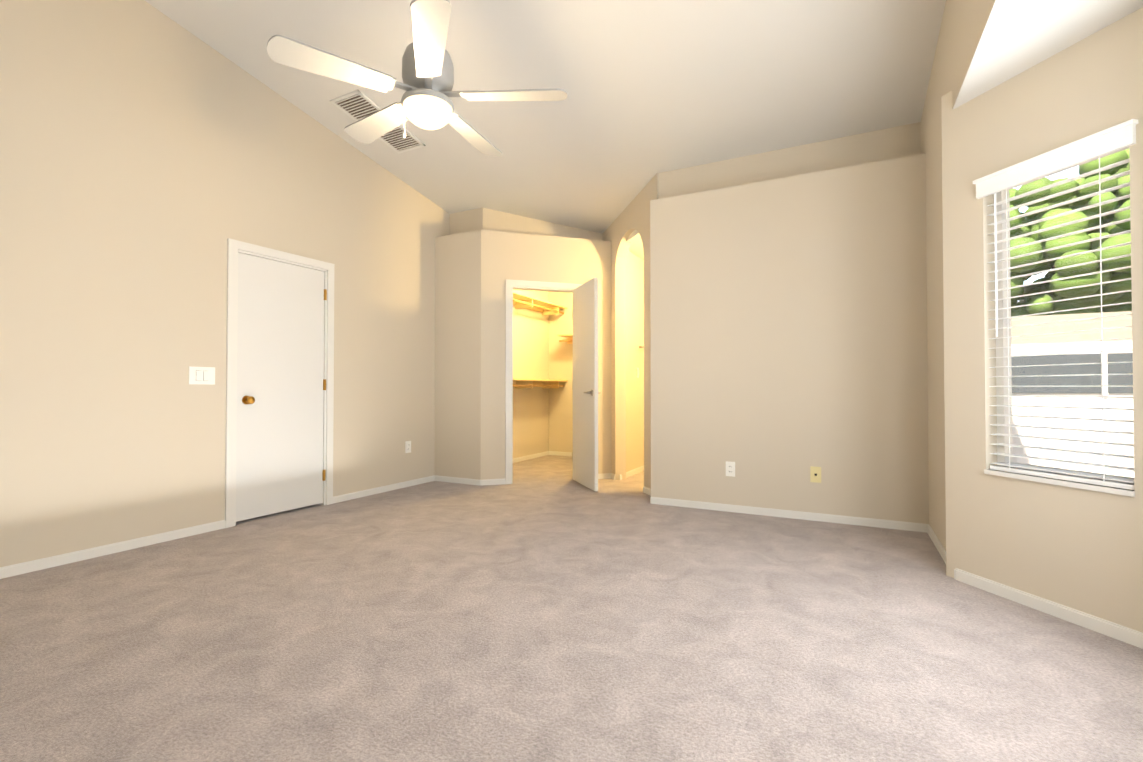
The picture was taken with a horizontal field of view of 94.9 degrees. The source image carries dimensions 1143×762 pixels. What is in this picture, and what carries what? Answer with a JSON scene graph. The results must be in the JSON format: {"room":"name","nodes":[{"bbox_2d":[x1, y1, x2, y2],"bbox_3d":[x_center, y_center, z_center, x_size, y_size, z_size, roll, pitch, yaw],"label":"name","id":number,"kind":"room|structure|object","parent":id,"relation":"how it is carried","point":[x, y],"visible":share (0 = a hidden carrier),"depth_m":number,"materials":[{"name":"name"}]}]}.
{"room":"empty bedroom","nodes":[
{"label":"empty bedroom","id":0,"kind":"room"},
{"bbox_2d":[0,0,548,566],"bbox_3d":[-2.511,-0.829,3.646,0.150,3.700,9.600,0,-1,27],"label":"wall","id":1,"kind":"structure","parent":0,"point":[152,158],"depth_m":3.30,"materials":[{"name":"beige paint"}]},
{"bbox_2d":[189,366,214,384],"bbox_3d":[-2.479,-0.036,3.522,0.010,0.118,0.160,0,-1,27],"label":"light switch","id":2,"kind":"object","parent":1,"relation":"attached to","point":[201,375],"visible":1,"depth_m":3.52,"materials":[{"name":"white plastic"}]},
{"bbox_2d":[225,238,334,527],"bbox_3d":[-2.297,0.017,4.085,0.216,2.020,0.860,0,-1,27],"label":"door frame","id":3,"kind":"structure","parent":1,"relation":"attached to","point":[235,248],"depth_m":3.77,"materials":[{"name":"white wood"}]},
{"bbox_2d":[236,253,326,521],"bbox_3d":[-2.202,0.045,4.044,0.111,1.920,0.718,0,-1,27],"label":"door","id":4,"kind":"structure","parent":1,"relation":"in","point":[281,383],"depth_m":4.01,"materials":[{"name":"white wood"}]},
{"bbox_2d":[405,441,410,452],"bbox_3d":[-1.614,0.653,5.187,0.010,0.115,0.072,0,-1,27],"label":"electrical outlet","id":5,"kind":"object","parent":1,"relation":"attached to","point":[407,446],"visible":1,"depth_m":5.18,"materials":[{"name":"white plastic"}]},
{"bbox_2d":[513,291,567,387],"bbox_3d":[-0.706,-0.492,6.620,0.320,1.170,2.250,0,-1,27],"label":"closet shelf","id":6,"kind":"object","parent":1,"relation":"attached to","point":[520,300],"depth_m":6.94,"materials":[{"name":"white wood"}]},
{"bbox_2d":[0,451,1142,648],"bbox_3d":[-0.317,0.975,2.372,4.895,0.056,9.400,0,-1,27],"label":"baseboard","id":7,"kind":"structure","parent":1,"relation":"attached to","point":[1105,627],"depth_m":3.27,"materials":[{"name":"white wood"}]},
{"bbox_2d":[434,208,482,479],"bbox_3d":[-1.101,-0.802,5.556,0.600,3.700,0.330,0,-1,27],"label":"wall","id":8,"kind":"structure","parent":0,"point":[458,360],"depth_m":5.40,"materials":[{"name":"beige paint"}]},
{"bbox_2d":[481,208,611,479],"bbox_3d":[-0.270,-0.800,5.663,1.455,3.700,0.373,0,-1,-17],"label":"wall","id":9,"kind":"structure","parent":0,"point":[502,262],"depth_m":5.44,"materials":[{"name":"beige paint"}]},
{"bbox_2d":[435,230,610,249],"bbox_3d":[-0.458,-1.470,5.721,1.600,0.100,1.197,0,-1,27],"label":"wall ledge","id":10,"kind":"object","parent":9,"relation":"attached to","point":[518,238],"visible":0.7,"depth_m":5.46,"materials":[{"name":"beige paint"}]},
{"bbox_2d":[505,279,582,483],"bbox_3d":[-0.293,0.008,5.516,0.830,2.080,0.152,0,-1,-17],"label":"door frame","id":11,"kind":"structure","parent":9,"relation":"attached to","point":[511,285],"depth_m":5.34,"materials":[{"name":"white wood"}]},
{"bbox_2d":[572,277,600,490],"bbox_3d":[0.127,0.034,5.232,0.515,1.996,0.519,0,-1,27],"label":"closet door","id":12,"kind":"structure","parent":9,"relation":"in","point":[585,384],"depth_m":5.13,"materials":[{"name":"white wood"}]},
{"bbox_2d":[549,292,572,451],"bbox_3d":[1.679,-0.215,6.733,4.450,2.560,0.150,0,-1,27],"label":"wall","id":13,"kind":"structure","parent":0,"point":[560,403],"depth_m":7.59,"materials":[{"name":"beige paint"}]},
{"bbox_2d":[558,334,572,343],"bbox_3d":[0.463,-0.595,7.109,1.290,0.110,0.310,0,-1,27],"label":"closet shelf","id":14,"kind":"object","parent":13,"relation":"attached to","point":[569,337],"depth_m":7.27,"materials":[{"name":"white wood"}]},
{"bbox_2d":[0,455,1142,761],"bbox_3d":[-0.273,1.067,2.630,5.335,0.120,10.100,0,-1,27],"label":"floor","id":15,"kind":"structure","parent":0,"point":[546,609],"depth_m":1.97,"materials":[{"name":"carpet"}]},
{"bbox_2d":[603,173,658,488],"bbox_3d":[0.608,-0.805,5.339,0.120,3.700,1.400,0,-1,-18],"label":"wall","id":16,"kind":"structure","parent":0,"point":[629,220],"depth_m":5.57,"materials":[{"name":"beige paint"}]},
{"bbox_2d":[626,251,643,471],"bbox_3d":[0.826,-0.221,6.291,0.100,2.560,1.380,0,-1,27],"label":"wall","id":17,"kind":"structure","parent":0,"point":[634,264],"depth_m":5.98,"materials":[{"name":"beige paint"}]},
{"bbox_2d":[636,368,638,377],"bbox_3d":[0.764,-0.095,6.051,0.010,0.115,0.080,0,-1,27],"label":"bathroom light switch","id":18,"kind":"object","parent":17,"relation":"attached to","point":[637,372],"visible":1,"depth_m":6.03,"materials":[{"name":"white plastic"}]},
{"bbox_2d":[626,230,643,259],"bbox_3d":[1.135,-1.480,5.699,4.450,0.060,2.520,0,-1,27],"label":"ceiling","id":19,"kind":"structure","parent":0,"point":[636,244],"depth_m":5.58,"materials":[{"name":"white paint"}]},
{"bbox_2d":[145,0,1142,233],"bbox_3d":[-0.225,-1.957,2.592,5.295,1.125,10.000,0,-1,27],"label":"ceiling","id":20,"kind":"structure","parent":0,"point":[652,88],"depth_m":3.51,"materials":[{"name":"white paint"}]},
{"bbox_2d":[330,90,424,152],"bbox_3d":[-1.562,-2.094,4.280,0.310,0.132,0.712,0,-1,27],"label":"ceiling vent","id":21,"kind":"object","parent":20,"relation":"in","point":[356,105],"visible":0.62,"depth_m":4.17,"materials":[{"name":"white metal"}]},
{"bbox_2d":[267,0,566,155],"bbox_3d":[-0.654,-1.725,2.409,1.200,1.276,1.192,0,-1,27],"label":"fan","id":22,"kind":"object","parent":20,"relation":"hanging from","point":[426,85],"visible":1,"depth_m":2.27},
{"bbox_2d":[650,122,928,523],"bbox_3d":[1.650,-0.822,4.133,2.075,3.700,0.330,0,-1,27],"label":"wall","id":23,"kind":"structure","parent":0,"point":[788,291],"depth_m":3.94,"materials":[{"name":"beige paint"}]},
{"bbox_2d":[726,461,734,476],"bbox_3d":[1.250,0.693,4.128,0.072,0.115,0.010,0,-1,27],"label":"outlet","id":24,"kind":"object","parent":23,"relation":"attached to","point":[730,468],"visible":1,"depth_m":4.12,"materials":[{"name":"white plastic"}]},
{"bbox_2d":[810,466,820,482],"bbox_3d":[1.793,0.687,3.848,0.072,0.115,0.008,0,-1,27],"label":"outlet","id":25,"kind":"object","parent":23,"relation":"attached to","point":[815,474],"visible":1,"depth_m":3.85,"materials":[{"name":"beige plastic"}]},
{"bbox_2d":[921,0,1142,632],"bbox_3d":[1.701,-0.860,1.467,0.744,3.700,9.600,0,-1,27],"label":"wall","id":26,"kind":"structure","parent":0,"point":[1079,549],"depth_m":2.45,"materials":[{"name":"beige paint"}]},
{"bbox_2d":[984,146,1134,496],"bbox_3d":[2.115,-0.261,2.276,0.132,1.405,0.555,0,-1,-14],"label":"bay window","id":27,"kind":"structure","parent":26,"relation":"in","point":[1003,332],"depth_m":2.41,"materials":[{"name":"white"}]},
{"bbox_2d":[973,119,1138,489],"bbox_3d":[2.080,-0.281,2.268,0.091,1.401,0.611,0,-1,-14],"label":"window blind","id":28,"kind":"object","parent":27,"relation":"attached to","point":[1108,140],"visible":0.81,"depth_m":2.23,"materials":[{"name":"white plastic"}]},
{"label":"outside","id":29,"kind":"structure","parent":0,"visible":0},
{"bbox_2d":[1009,148,1133,477],"bbox_3d":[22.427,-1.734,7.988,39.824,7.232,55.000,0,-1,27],"label":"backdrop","id":30,"kind":"structure","parent":29,"point":[1036,349],"depth_m":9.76,"materials":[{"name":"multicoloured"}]}
]}

